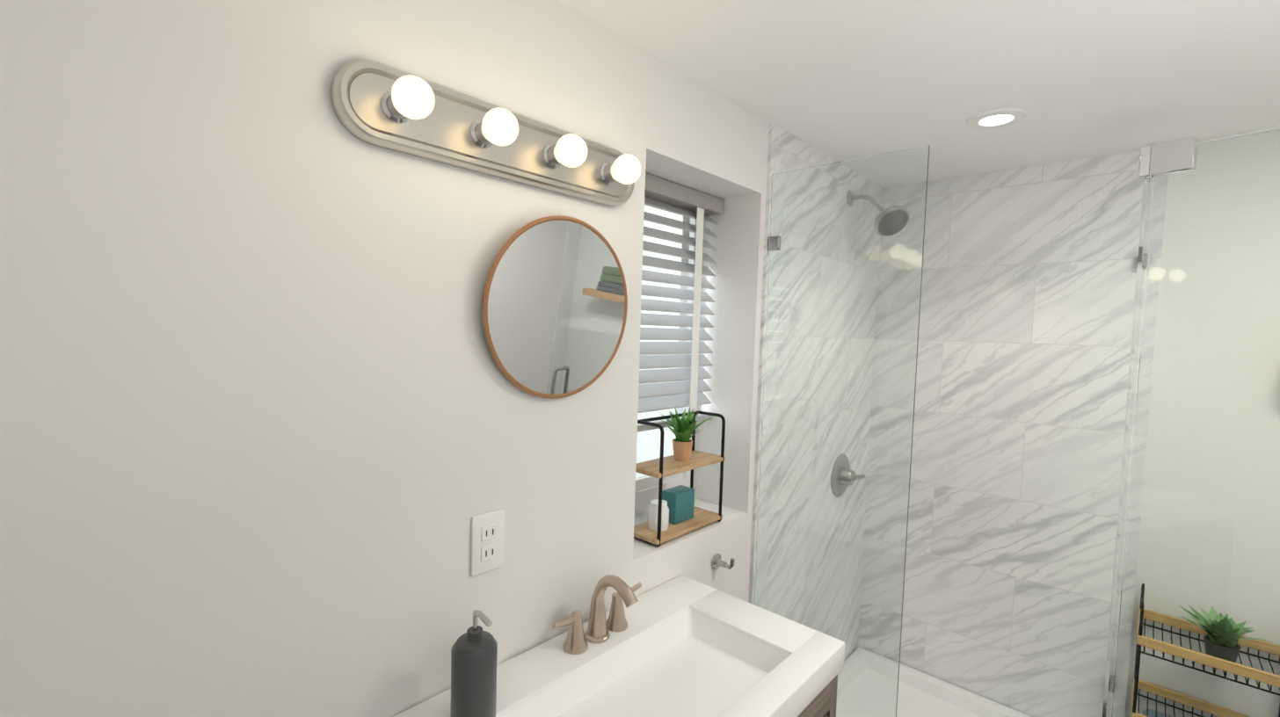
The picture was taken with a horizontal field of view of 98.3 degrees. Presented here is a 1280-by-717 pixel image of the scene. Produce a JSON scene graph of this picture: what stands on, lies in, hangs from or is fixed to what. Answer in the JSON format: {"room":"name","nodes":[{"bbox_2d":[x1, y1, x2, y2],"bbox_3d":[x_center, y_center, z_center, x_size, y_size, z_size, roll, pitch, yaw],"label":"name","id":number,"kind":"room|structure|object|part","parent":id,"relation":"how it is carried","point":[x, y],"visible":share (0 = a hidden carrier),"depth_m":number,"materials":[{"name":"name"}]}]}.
{"room":"bathroom","nodes":[
{"label":"bathroom","id":0,"kind":"room"},
{"bbox_2d":[0,0,769,716],"bbox_3d":[0.013,0.346,1.649,0.300,2.200,2.750,5,4,43],"label":"wall","id":1,"kind":"structure","parent":0,"point":[278,429],"depth_m":0.83,"materials":[{"name":"white paint"}]},
{"bbox_2d":[330,59,640,206],"bbox_3d":[-0.206,-0.405,1.037,0.113,0.124,0.650,5,4,43],"label":"sconce","id":2,"kind":"object","parent":1,"relation":"attached to","point":[380,105],"visible":1,"depth_m":0.97,"materials":[{"name":"grey metal"}]},
{"bbox_2d":[470,509,504,576],"bbox_3d":[-0.297,0.359,1.084,0.008,0.116,0.072,5,4,43],"label":"electrical outlet plate","id":3,"kind":"object","parent":1,"relation":"attached to","point":[487,540],"visible":1,"depth_m":1.08,"materials":[{"name":"white plastic"}]},
{"bbox_2d":[482,215,627,399],"bbox_3d":[-0.162,-0.103,1.160,0.044,0.379,0.380,5,4,43],"label":"round mirror","id":4,"kind":"object","parent":1,"relation":"attached to","point":[555,305],"visible":1,"depth_m":1.14,"materials":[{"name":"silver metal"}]},
{"bbox_2d":[634,204,699,516],"bbox_3d":[0.006,-0.019,1.744,0.048,1.031,0.545,5,4,43],"label":"window","id":5,"kind":"structure","parent":1,"relation":"in","point":[648,445],"depth_m":1.81,"materials":[{"name":"white"}]},
{"bbox_2d":[637,173,724,432],"bbox_3d":[0.063,-0.158,1.689,0.070,0.741,0.537,5,4,43],"label":"window blinds","id":6,"kind":"object","parent":5,"relation":"attached to","point":[687,387],"visible":0.58,"depth_m":1.74,"materials":[{"name":"grey plastic"}]},
{"bbox_2d":[633,407,725,546],"bbox_3d":[0.110,0.323,1.637,0.189,0.364,0.314,5,4,43],"label":"shelf","id":7,"kind":"object","parent":1,"relation":"on","point":[673,512],"visible":0.92,"depth_m":1.62,"materials":[{"name":"black metal"}]},
{"bbox_2d":[711,553,734,570],"bbox_3d":[0.255,0.619,1.664,0.066,0.050,0.048,5,4,43],"label":"towel hook","id":8,"kind":"object","parent":1,"relation":"attached to","point":[717,562],"visible":1,"depth_m":1.67,"materials":[{"name":"silver metal"}]},
{"bbox_2d":[749,123,837,604],"bbox_3d":[0.720,0.341,2.186,0.012,2.200,1.000,5,4,43],"label":"wall tile","id":9,"kind":"structure","parent":1,"relation":"attached to","point":[788,151],"depth_m":1.81,"materials":[{"name":"stone"}]},
{"bbox_2d":[557,0,1279,181],"bbox_3d":[0.886,-0.734,0.818,2.580,0.100,2.950,5,4,43],"label":"ceiling","id":10,"kind":"structure","parent":0,"point":[840,80],"depth_m":1.36,"materials":[{"name":"white paint"}]},
{"bbox_2d":[966,108,1027,129],"bbox_3d":[1.070,-0.719,1.664,0.156,0.007,0.156,5,4,43],"label":"recessed light","id":11,"kind":"object","parent":10,"relation":"in","point":[1019,114],"depth_m":1.66,"materials":[{"name":"white"}]},
{"bbox_3d":[1.070,-0.720,1.664,0.092,0.001,0.092,5,4,43],"label":"recessed led ceiling light","id":12,"kind":"part","parent":11,"relation":"part of","materials":[{"name":"white plastic"}]},
{"bbox_3d":[0.814,1.561,0.939,2.580,0.100,2.950,5,4,43],"label":"floor","id":13,"kind":"structure","parent":0,"visible":0},
{"bbox_2d":[392,574,845,716],"bbox_3d":[0.012,0.953,1.113,0.488,1.046,0.812,5,4,43],"label":"bathroom vanity","id":14,"kind":"object","parent":13,"relation":"on","point":[681,646],"visible":1,"depth_m":1.17,"materials":[{"name":"white ceramic"}]},
{"bbox_2d":[552,574,641,655],"bbox_3d":[-0.062,0.544,1.198,0.143,0.154,0.263,5,4,43],"label":"faucet","id":15,"kind":"object","parent":14,"relation":"on","point":[603,636],"depth_m":1.21,"materials":[{"name":"beige metal"}]},
{"bbox_2d":[753,127,1279,716],"bbox_3d":[1.231,0.453,1.695,1.413,2.059,1.006,5,4,43],"label":"shower enclosure","id":16,"kind":"object","parent":13,"relation":"on","point":[1200,620],"visible":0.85,"depth_m":1.49,"materials":[{"name":"clear glass"}]},
{"bbox_3d":[1.816,0.389,1.926,2.580,2.200,0.100,5,4,43],"label":"wall","id":17,"kind":"structure","parent":0,"visible":0},
{"bbox_2d":[899,151,1153,716],"bbox_3d":[1.402,0.360,2.230,0.933,2.200,0.012,5,4,43],"label":"wall tile","id":18,"kind":"structure","parent":17,"relation":"attached to","point":[1027,302],"depth_m":2.14,"materials":[{"name":"stone"}]}
]}

